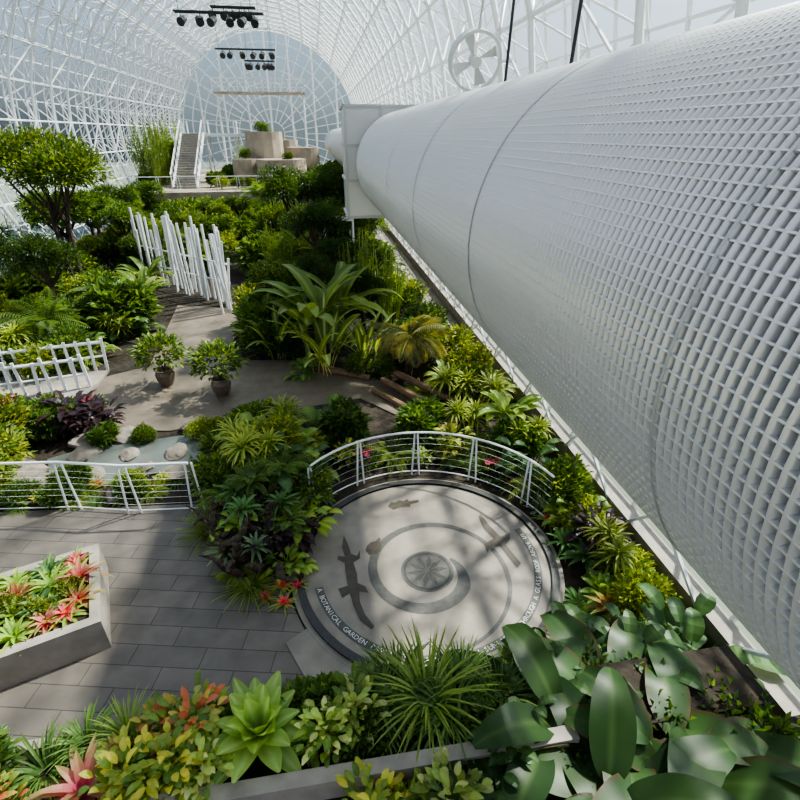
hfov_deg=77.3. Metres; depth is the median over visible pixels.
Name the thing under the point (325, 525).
broad-leaf plant
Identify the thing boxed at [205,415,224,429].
leafy shrub
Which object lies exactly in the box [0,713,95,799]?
turf
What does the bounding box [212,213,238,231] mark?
leafy shrub
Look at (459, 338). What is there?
leafy shrub
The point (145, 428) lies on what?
leafy shrub
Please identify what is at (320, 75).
window
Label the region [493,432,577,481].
broad-leaf plant
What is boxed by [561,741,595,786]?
leafy shrub
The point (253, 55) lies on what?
bar
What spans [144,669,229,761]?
croton
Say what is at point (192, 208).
leafy shrub
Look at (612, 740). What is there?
broad-leaf plant
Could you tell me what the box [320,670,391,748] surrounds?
croton
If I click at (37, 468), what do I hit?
boulder
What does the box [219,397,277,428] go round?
leafy shrub
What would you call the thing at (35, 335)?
leafy shrub
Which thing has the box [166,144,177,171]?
clump
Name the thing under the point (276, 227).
banana plant
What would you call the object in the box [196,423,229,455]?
leafy shrub
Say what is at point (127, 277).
leafy shrub
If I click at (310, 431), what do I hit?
broad-leaf plant
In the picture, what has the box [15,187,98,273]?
tree
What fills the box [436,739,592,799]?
broad-leaf plant
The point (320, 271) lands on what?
fig
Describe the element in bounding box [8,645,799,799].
planting bed
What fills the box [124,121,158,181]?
clump
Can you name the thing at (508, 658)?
fern
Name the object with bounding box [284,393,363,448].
broad-leaf plant
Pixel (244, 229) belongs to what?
leafy shrub
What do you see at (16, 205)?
tree
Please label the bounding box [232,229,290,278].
leafy shrub
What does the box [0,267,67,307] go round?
leafy shrub
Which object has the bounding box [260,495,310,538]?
fern
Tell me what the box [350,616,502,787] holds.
grass plant
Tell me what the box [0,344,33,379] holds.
leafy shrub
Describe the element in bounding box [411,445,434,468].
croton
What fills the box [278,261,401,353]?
banana plant
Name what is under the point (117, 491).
leafy shrub
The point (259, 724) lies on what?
bromeliad
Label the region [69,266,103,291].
leafy shrub
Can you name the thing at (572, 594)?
bromeliad
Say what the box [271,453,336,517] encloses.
leafy shrub
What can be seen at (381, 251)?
tree
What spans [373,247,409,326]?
clump
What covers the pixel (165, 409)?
floor
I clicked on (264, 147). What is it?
planter
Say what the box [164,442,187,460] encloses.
boulder
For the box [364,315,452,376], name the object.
sago palm
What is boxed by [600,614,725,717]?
broad-leaf plant
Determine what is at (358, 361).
leafy shrub
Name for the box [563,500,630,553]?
cordyline
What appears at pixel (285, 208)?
clump
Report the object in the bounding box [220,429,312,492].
broad-leaf plant
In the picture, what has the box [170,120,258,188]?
staircase
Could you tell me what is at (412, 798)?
leafy shrub
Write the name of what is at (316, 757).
broad-leaf plant
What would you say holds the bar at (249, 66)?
hanging from the vault
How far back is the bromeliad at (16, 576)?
7.52 m
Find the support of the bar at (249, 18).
hanging from the vault
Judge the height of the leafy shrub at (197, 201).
2.440 m
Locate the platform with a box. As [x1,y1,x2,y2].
[323,211,354,254]
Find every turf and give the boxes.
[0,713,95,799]
[4,499,36,516]
[34,694,130,781]
[69,684,162,765]
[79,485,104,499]
[83,493,108,509]
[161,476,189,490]
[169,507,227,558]
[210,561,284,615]
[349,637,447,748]
[391,655,491,769]
[418,633,517,743]
[452,645,544,727]
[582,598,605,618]
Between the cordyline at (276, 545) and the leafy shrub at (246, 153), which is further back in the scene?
the leafy shrub at (246, 153)
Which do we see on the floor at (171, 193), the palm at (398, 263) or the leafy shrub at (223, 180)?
the leafy shrub at (223, 180)
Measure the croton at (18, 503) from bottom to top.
0.234 m
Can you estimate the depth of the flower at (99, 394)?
13.42 m
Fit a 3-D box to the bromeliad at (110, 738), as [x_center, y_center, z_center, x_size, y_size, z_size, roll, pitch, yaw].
[-2.763,3.500,4.920,0.681,0.321,0.695,10,29,18]
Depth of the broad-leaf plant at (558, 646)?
5.78 m
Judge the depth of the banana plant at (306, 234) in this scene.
27.26 m
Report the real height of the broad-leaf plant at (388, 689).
0.493 m
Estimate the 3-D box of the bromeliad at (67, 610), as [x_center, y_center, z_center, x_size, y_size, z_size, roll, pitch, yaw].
[-4.694,3.003,7.042,0.716,0.325,0.664,-4,28,-8]
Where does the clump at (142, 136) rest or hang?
on the floor at (171, 193)
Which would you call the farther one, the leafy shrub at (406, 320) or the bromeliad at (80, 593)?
the leafy shrub at (406, 320)
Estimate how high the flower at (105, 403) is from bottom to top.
0.467 m
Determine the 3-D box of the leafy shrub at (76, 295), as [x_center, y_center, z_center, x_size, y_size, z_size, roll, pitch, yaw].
[-11.906,-3.416,18.970,1.658,1.267,1.699,-16,32,-28]
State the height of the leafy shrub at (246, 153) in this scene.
0.961 m
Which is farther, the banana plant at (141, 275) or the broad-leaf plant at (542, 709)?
the banana plant at (141, 275)
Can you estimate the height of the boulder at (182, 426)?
0.258 m
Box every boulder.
[0,458,49,486]
[3,472,50,499]
[67,433,89,448]
[67,443,103,461]
[84,466,105,482]
[106,486,118,502]
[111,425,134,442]
[120,447,139,461]
[138,460,153,472]
[158,463,189,479]
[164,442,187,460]
[179,420,201,431]
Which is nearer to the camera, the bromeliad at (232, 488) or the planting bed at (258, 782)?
the planting bed at (258, 782)
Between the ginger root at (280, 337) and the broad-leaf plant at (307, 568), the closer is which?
the broad-leaf plant at (307, 568)
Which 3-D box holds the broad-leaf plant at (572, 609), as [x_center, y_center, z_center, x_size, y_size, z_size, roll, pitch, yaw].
[2.603,3.473,6.597,1.800,0.846,1.459,-13,31,-23]
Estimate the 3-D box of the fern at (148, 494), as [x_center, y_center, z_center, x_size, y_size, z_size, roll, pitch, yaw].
[-5.003,1.844,10.116,0.783,0.286,0.723,-9,29,-17]
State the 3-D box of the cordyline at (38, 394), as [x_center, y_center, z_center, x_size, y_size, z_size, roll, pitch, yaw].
[-8.868,0.393,12.248,1.394,0.801,1.448,23,35,36]
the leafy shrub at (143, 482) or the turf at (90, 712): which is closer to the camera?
the turf at (90, 712)
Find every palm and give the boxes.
[0,286,90,342]
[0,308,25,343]
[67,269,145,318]
[103,221,125,236]
[161,222,201,249]
[202,240,240,269]
[229,206,257,219]
[235,180,291,211]
[248,248,300,271]
[259,249,303,269]
[356,243,406,276]
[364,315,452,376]
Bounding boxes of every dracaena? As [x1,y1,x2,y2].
[0,319,37,349]
[95,310,134,340]
[210,413,262,465]
[219,425,291,470]
[257,393,308,441]
[424,362,482,408]
[440,394,493,437]
[472,369,514,403]
[499,413,555,449]
[581,513,640,576]
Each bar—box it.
[172,0,263,28]
[208,0,255,21]
[211,0,274,59]
[240,1,274,70]
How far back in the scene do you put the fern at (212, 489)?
9.31 m
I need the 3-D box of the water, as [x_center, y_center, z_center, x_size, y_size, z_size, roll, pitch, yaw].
[-5.809,1.314,11.309,4.200,0.060,1.900,-4,28,-8]
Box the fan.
[448,0,516,91]
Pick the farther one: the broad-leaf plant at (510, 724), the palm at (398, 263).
the palm at (398, 263)
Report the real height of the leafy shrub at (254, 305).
1.946 m
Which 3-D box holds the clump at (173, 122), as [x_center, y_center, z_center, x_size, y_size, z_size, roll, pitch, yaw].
[-21.538,-24.082,48.435,2.622,5.051,1.976,6,29,10]
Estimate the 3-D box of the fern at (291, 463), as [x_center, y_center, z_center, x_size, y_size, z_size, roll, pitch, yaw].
[-2.116,1.171,9.322,1.221,0.577,1.135,-20,34,-33]
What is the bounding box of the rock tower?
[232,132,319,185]
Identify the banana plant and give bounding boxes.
[111,266,170,313]
[116,255,176,295]
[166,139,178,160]
[202,255,212,273]
[251,263,389,363]
[256,225,281,234]
[256,230,281,240]
[276,233,311,249]
[277,230,311,258]
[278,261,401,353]
[296,237,342,265]
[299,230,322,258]
[476,390,544,425]
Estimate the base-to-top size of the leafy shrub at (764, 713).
1.082 m
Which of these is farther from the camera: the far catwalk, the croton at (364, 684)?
the far catwalk
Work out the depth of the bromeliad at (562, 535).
8.81 m
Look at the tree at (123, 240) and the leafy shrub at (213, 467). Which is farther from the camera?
the tree at (123, 240)
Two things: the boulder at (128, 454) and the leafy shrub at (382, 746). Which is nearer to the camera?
the leafy shrub at (382, 746)
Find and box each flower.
[2,392,32,400]
[63,393,74,402]
[70,396,107,406]
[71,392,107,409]
[341,444,383,474]
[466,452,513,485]
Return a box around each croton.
[0,769,33,799]
[10,495,31,507]
[28,487,41,505]
[77,724,173,799]
[86,474,105,489]
[113,714,208,799]
[129,691,197,756]
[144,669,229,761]
[152,471,170,483]
[158,724,235,799]
[290,695,361,768]
[305,430,329,453]
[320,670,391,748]
[331,437,364,469]
[335,756,409,799]
[410,747,493,799]
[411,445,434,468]
[429,422,474,460]
[548,507,578,532]
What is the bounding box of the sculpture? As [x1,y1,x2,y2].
[128,207,232,313]
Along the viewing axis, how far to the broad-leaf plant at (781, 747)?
4.97 m
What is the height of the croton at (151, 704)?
0.414 m
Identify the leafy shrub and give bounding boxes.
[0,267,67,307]
[0,292,32,334]
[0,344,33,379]
[0,389,40,452]
[0,421,35,481]
[0,458,19,492]
[0,477,42,507]
[0,591,27,621]
[0,722,27,793]
[1,340,25,362]
[3,340,58,380]
[7,391,69,435]
[8,260,55,276]
[16,291,50,313]
[21,293,89,335]
[21,595,58,620]
[22,398,77,442]
[23,319,60,345]
[31,335,84,371]
[34,484,73,508]
[38,321,96,355]
[40,474,85,503]
[43,459,93,494]
[48,265,75,287]
[50,240,105,277]
[53,574,87,602]
[61,273,89,297]
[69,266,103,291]
[69,295,92,327]
[73,270,122,295]
[80,275,163,340]
[84,418,120,448]
[92,232,129,270]
[101,231,147,270]
[104,224,132,237]
[109,467,147,490]
[111,474,142,502]
[114,723,172,793]
[119,238,175,276]
[122,474,152,497]
[130,421,156,444]
[134,173,158,184]
[134,426,157,443]
[136,200,159,212]
[138,208,153,217]
[139,198,162,212]
[148,207,178,225]
[155,202,182,213]
[156,198,182,211]
[159,172,168,182]
[169,196,196,207]
[178,208,215,228]
[179,206,208,215]
[180,197,199,208]
[181,237,213,270]
[182,216,207,239]
[182,415,213,439]
[183,228,213,247]
[186,195,211,211]
[186,449,244,497]
[194,213,239,242]
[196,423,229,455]
[197,700,232,755]
[204,170,224,186]
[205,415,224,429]
[209,229,239,256]
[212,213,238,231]
[213,175,229,188]
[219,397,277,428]
[221,163,233,181]
[222,408,303,469]
[228,287,295,347]
[229,195,261,216]
[229,281,292,311]
[230,176,244,187]
[230,219,251,244]
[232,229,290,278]
[236,211,258,238]
[236,314,288,358]
[238,148,251,158]
[244,176,257,188]
[249,199,268,218]
[250,219,282,235]
[254,120,270,131]
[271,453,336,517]
[271,495,311,532]
[273,281,303,292]
[275,330,314,359]
[280,670,340,744]
[281,151,294,158]
[287,239,322,262]
[316,393,373,448]
[328,227,375,255]
[329,162,342,169]
[333,694,395,761]
[343,349,371,375]
[346,233,395,276]
[367,219,382,232]
[367,275,393,306]
[368,354,396,378]
[374,781,414,799]
[381,270,430,308]
[389,284,424,315]
[389,314,445,357]
[390,394,450,447]
[396,299,450,339]
[409,766,453,799]
[416,322,477,367]
[436,360,495,406]
[443,340,494,369]
[453,671,514,746]
[488,413,548,465]
[532,452,598,508]
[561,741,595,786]
[563,491,606,538]
[582,635,612,664]
[602,561,682,620]
[609,545,656,587]
[612,641,696,738]
[691,666,799,740]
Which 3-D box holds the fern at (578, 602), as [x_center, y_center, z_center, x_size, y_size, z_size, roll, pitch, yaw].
[2.822,3.329,7.224,1.085,0.513,1.009,23,35,36]
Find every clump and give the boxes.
[0,214,25,274]
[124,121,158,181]
[129,124,161,185]
[137,122,168,183]
[143,115,170,184]
[145,125,169,183]
[157,126,172,181]
[158,115,182,169]
[164,122,178,145]
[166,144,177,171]
[231,141,243,158]
[258,222,283,261]
[264,196,286,209]
[270,228,295,262]
[279,208,295,254]
[336,244,359,306]
[345,227,377,313]
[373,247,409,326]
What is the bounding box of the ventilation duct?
[325,0,799,689]
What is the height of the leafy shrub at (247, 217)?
1.989 m
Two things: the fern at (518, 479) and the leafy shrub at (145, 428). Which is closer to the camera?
the fern at (518, 479)
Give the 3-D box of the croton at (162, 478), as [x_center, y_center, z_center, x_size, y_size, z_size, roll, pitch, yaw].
[-4.975,1.634,10.472,0.365,0.235,0.364,8,29,15]
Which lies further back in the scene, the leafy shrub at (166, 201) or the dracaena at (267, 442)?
the leafy shrub at (166, 201)
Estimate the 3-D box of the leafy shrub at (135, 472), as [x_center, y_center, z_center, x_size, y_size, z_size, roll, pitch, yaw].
[-5.509,1.629,10.192,0.766,0.559,0.689,-2,28,-4]
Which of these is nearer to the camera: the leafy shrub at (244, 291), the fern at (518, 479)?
the fern at (518, 479)
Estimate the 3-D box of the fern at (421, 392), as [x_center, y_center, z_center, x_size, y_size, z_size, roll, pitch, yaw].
[0.499,-0.318,14.031,1.237,0.451,1.142,14,31,25]
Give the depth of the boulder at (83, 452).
11.27 m
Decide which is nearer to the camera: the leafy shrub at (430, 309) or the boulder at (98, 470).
the boulder at (98, 470)
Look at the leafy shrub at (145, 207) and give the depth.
37.00 m
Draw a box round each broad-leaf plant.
[48,332,121,369]
[85,310,166,342]
[209,411,299,462]
[209,499,271,553]
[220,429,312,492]
[254,427,339,489]
[257,542,318,584]
[267,443,333,505]
[282,493,342,545]
[283,357,320,381]
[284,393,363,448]
[290,693,343,767]
[338,661,399,713]
[353,331,406,360]
[423,359,457,401]
[434,727,519,799]
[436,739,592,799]
[439,622,648,799]
[464,699,548,798]
[474,370,518,403]
[487,663,557,748]
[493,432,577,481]
[501,628,591,699]
[503,601,610,662]
[507,666,736,799]
[527,610,768,799]
[541,491,612,542]
[563,603,618,644]
[563,664,799,799]
[583,609,704,698]
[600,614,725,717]
[602,596,682,632]
[606,642,799,787]
[637,583,786,675]
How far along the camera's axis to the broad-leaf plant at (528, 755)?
4.79 m
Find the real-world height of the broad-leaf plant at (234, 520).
0.535 m
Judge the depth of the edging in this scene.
13.88 m
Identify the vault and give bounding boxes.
[0,0,772,659]
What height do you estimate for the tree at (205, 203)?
2.252 m
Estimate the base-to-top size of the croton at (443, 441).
0.661 m
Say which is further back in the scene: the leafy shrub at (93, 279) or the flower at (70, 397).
the leafy shrub at (93, 279)
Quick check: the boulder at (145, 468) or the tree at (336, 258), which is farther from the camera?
the tree at (336, 258)
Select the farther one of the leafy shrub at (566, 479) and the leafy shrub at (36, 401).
the leafy shrub at (36, 401)
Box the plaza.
[286,479,564,680]
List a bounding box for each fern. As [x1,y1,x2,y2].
[0,486,28,507]
[44,352,110,377]
[56,491,88,511]
[107,488,142,506]
[137,477,173,503]
[188,466,257,516]
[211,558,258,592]
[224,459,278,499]
[249,441,319,493]
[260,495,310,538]
[281,673,308,693]
[364,431,417,473]
[400,378,430,398]
[432,440,479,473]
[462,420,512,458]
[494,640,552,718]
[504,462,548,503]
[520,459,537,491]
[565,592,611,623]
[583,556,640,588]
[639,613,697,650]
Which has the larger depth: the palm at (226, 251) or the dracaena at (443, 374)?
the palm at (226, 251)
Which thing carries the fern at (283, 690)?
on the planting bed at (258, 782)
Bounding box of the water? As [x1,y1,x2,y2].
[47,434,228,485]
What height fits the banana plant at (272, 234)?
1.651 m
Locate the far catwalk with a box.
[210,77,307,164]
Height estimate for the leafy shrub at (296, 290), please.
1.598 m
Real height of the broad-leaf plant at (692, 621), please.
1.034 m
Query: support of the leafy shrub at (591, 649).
on the planting bed at (258, 782)
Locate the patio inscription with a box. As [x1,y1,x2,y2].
[317,535,540,660]
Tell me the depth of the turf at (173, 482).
10.47 m
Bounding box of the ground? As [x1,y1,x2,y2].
[0,162,799,698]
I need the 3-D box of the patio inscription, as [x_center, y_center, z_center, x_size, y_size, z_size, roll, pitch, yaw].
[0.595,3.091,7.904,3.767,0.001,2.241,-4,28,-8]
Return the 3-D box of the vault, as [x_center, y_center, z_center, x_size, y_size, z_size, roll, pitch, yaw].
[-10.821,-19.314,30.212,24.455,18.725,86.036,-4,28,-8]
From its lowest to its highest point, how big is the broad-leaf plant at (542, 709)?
0.470 m
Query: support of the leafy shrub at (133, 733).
on the planting bed at (258, 782)
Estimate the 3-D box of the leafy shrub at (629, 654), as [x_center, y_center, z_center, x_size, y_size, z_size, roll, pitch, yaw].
[2.863,3.586,5.965,1.360,1.082,1.490,14,31,25]
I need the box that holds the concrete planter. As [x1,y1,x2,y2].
[0,543,111,689]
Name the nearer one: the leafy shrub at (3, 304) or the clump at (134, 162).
the leafy shrub at (3, 304)
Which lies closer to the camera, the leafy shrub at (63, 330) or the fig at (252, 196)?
the leafy shrub at (63, 330)
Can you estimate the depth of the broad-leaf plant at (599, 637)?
6.47 m
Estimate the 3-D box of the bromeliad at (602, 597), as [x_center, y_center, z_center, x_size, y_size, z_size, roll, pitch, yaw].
[3.166,3.096,7.466,0.850,0.393,0.833,-10,30,-19]
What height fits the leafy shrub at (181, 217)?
2.246 m
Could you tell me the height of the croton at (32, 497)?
0.268 m
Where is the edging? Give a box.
[303,365,458,423]
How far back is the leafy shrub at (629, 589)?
7.40 m
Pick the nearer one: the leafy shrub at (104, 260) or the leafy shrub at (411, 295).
the leafy shrub at (411, 295)
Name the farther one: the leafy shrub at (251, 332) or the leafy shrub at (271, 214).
the leafy shrub at (271, 214)
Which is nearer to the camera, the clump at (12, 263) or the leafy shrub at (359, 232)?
the clump at (12, 263)
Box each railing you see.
[0,461,205,514]
[135,175,272,191]
[307,431,554,516]
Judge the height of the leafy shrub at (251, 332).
1.322 m
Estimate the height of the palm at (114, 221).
1.850 m
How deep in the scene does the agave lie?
7.86 m
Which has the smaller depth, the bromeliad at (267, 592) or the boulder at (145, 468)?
the bromeliad at (267, 592)
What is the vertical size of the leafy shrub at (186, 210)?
2.258 m
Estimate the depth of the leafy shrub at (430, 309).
16.93 m
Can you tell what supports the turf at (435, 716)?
on the planting bed at (258, 782)
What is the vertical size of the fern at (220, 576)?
0.338 m
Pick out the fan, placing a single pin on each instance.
(474, 60)
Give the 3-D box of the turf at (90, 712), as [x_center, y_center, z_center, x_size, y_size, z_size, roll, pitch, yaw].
[-3.170,3.495,5.087,0.970,0.450,0.954,1,28,2]
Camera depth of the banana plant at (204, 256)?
26.05 m
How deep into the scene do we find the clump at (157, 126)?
46.79 m
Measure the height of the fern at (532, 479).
0.451 m
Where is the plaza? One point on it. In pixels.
(435, 555)
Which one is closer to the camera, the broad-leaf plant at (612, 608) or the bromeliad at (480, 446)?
the broad-leaf plant at (612, 608)
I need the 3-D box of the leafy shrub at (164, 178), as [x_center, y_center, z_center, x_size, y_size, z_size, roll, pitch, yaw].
[-21.063,-19.271,43.330,1.866,1.363,1.680,6,29,12]
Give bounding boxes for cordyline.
[15,392,62,436]
[34,389,106,441]
[59,395,127,435]
[242,515,295,562]
[265,505,320,554]
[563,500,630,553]
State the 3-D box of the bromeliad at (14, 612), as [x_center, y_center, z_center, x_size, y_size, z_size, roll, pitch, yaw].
[-5.425,3.005,7.030,0.653,0.353,0.633,3,28,5]
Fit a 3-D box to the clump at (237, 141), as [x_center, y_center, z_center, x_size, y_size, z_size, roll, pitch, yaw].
[-16.466,-24.801,51.569,1.754,3.382,1.316,25,37,38]
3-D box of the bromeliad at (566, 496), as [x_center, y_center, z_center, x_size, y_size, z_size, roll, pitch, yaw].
[3.169,1.905,9.506,0.845,0.379,0.817,23,36,36]
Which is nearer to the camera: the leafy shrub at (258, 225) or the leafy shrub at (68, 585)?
the leafy shrub at (68, 585)
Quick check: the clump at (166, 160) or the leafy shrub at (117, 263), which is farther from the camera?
the clump at (166, 160)
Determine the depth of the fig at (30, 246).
17.00 m
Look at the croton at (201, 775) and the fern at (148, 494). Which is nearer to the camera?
the croton at (201, 775)
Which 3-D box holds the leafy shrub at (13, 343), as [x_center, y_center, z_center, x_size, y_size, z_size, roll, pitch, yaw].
[-11.915,-1.314,15.335,1.150,0.933,1.277,5,28,9]
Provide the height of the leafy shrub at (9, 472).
1.114 m
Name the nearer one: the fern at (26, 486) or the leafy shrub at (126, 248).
the fern at (26, 486)
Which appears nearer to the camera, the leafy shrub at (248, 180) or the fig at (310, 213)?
the fig at (310, 213)
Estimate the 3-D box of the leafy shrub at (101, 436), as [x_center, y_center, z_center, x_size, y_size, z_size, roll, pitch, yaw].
[-6.950,0.800,11.701,0.835,0.622,0.815,25,37,38]
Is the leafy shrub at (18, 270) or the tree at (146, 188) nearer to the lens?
the leafy shrub at (18, 270)
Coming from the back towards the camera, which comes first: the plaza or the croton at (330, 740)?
the plaza
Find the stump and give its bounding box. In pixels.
[186,476,320,582]
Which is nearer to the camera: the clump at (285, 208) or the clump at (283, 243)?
the clump at (283, 243)
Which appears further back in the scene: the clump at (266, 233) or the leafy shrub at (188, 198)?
the leafy shrub at (188, 198)
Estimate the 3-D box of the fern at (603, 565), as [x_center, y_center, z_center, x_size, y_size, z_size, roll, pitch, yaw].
[3.509,2.780,8.090,0.883,0.449,0.950,20,34,32]
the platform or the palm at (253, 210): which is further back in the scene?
the palm at (253, 210)
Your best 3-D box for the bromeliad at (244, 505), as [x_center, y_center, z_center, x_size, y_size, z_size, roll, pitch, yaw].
[-2.662,1.808,8.422,0.768,0.345,0.743,17,32,29]
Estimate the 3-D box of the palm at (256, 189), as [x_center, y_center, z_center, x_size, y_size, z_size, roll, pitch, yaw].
[-9.421,-13.205,34.649,3.621,3.794,3.347,-11,30,-20]
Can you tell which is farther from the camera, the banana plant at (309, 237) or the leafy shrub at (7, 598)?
the banana plant at (309, 237)
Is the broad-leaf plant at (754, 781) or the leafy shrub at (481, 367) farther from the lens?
the leafy shrub at (481, 367)
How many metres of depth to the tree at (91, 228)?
30.07 m
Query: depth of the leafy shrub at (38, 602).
7.01 m
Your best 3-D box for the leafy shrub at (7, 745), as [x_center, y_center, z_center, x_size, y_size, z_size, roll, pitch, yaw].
[-3.989,3.506,4.621,0.932,0.695,0.910,13,31,23]
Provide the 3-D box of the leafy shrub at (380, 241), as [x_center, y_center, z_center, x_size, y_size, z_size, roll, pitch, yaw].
[-1.583,-7.039,24.576,2.911,2.384,3.116,4,28,7]
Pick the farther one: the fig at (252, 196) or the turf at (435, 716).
the fig at (252, 196)
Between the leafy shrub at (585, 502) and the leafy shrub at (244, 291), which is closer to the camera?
the leafy shrub at (585, 502)
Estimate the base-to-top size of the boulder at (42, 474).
0.432 m
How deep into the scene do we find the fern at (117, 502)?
9.89 m
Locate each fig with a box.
[0,224,17,257]
[0,229,87,299]
[251,179,284,207]
[253,161,335,238]
[272,173,314,250]
[275,199,348,267]
[288,251,335,288]
[301,165,344,198]
[303,172,343,203]
[305,160,342,190]
[310,235,360,264]
[331,205,359,239]
[349,266,386,334]
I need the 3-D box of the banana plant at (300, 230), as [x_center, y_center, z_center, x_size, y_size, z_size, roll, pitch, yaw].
[-5.222,-9.178,29.341,1.889,1.665,2.100,-24,36,-37]
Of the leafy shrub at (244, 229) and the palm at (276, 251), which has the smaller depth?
the palm at (276, 251)
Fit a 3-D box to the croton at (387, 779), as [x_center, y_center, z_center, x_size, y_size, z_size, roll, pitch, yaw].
[-0.269,3.650,4.479,0.709,0.457,0.711,5,28,10]
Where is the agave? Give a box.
[580,568,614,603]
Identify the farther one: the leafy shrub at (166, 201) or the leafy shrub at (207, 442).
the leafy shrub at (166, 201)
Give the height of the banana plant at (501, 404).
1.178 m
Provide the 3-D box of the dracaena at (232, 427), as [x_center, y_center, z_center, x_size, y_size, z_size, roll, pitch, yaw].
[-3.278,0.956,10.326,1.165,1.232,1.715,-16,32,-27]
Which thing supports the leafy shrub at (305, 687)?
on the planting bed at (258, 782)
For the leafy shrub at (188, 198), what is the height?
2.440 m
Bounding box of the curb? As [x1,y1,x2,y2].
[0,219,799,717]
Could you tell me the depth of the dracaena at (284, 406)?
11.10 m
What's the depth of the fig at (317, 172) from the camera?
27.31 m
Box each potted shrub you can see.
[125,327,192,386]
[183,335,250,396]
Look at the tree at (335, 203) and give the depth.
24.96 m
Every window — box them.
[180,26,355,168]
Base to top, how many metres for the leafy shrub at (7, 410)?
1.486 m
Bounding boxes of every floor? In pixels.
[0,503,303,740]
[79,225,510,436]
[146,167,313,203]
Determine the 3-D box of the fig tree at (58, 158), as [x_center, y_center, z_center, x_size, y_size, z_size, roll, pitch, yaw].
[-14.318,-7.647,20.870,5.382,6.922,5.386,20,34,32]
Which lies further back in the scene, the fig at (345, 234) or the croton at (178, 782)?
the fig at (345, 234)
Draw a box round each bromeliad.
[0,566,34,592]
[0,575,36,605]
[0,596,25,626]
[0,616,39,656]
[14,581,67,628]
[24,562,73,603]
[24,733,122,799]
[26,602,66,638]
[27,552,73,590]
[35,596,88,632]
[49,556,114,597]
[53,577,105,618]
[57,547,103,576]
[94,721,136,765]
[199,532,247,573]
[207,478,255,512]
[208,671,317,784]
[219,494,264,527]
[241,530,272,562]
[250,587,277,609]
[260,488,301,515]
[268,590,297,615]
[271,576,294,595]
[285,575,307,594]
[393,777,418,799]
[474,446,494,465]
[499,478,525,493]
[524,492,548,517]
[532,511,559,531]
[541,526,578,562]
[549,489,577,514]
[554,536,603,576]
[561,586,598,611]
[583,585,638,622]
[592,539,636,572]
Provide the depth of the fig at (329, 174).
26.79 m
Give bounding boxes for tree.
[0,123,119,276]
[12,191,85,243]
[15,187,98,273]
[78,233,110,271]
[81,189,122,234]
[84,213,95,235]
[87,200,151,237]
[90,183,141,204]
[114,230,152,269]
[124,194,144,207]
[128,179,166,206]
[143,220,164,269]
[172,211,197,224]
[195,200,211,211]
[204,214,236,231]
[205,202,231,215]
[222,196,252,215]
[243,258,309,299]
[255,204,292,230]
[312,196,361,246]
[314,252,342,265]
[330,204,389,259]
[346,236,398,271]
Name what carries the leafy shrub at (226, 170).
on the floor at (171, 193)
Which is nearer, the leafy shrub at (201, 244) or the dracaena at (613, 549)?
the dracaena at (613, 549)
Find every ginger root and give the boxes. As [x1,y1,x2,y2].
[226,305,313,359]
[266,292,373,375]
[326,312,406,359]
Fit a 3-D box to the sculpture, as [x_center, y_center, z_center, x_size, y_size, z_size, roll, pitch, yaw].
[-9.672,-6.496,22.349,8.038,3.505,1.461,24,36,37]
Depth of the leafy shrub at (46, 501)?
9.64 m
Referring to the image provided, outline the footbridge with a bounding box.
[0,338,108,399]

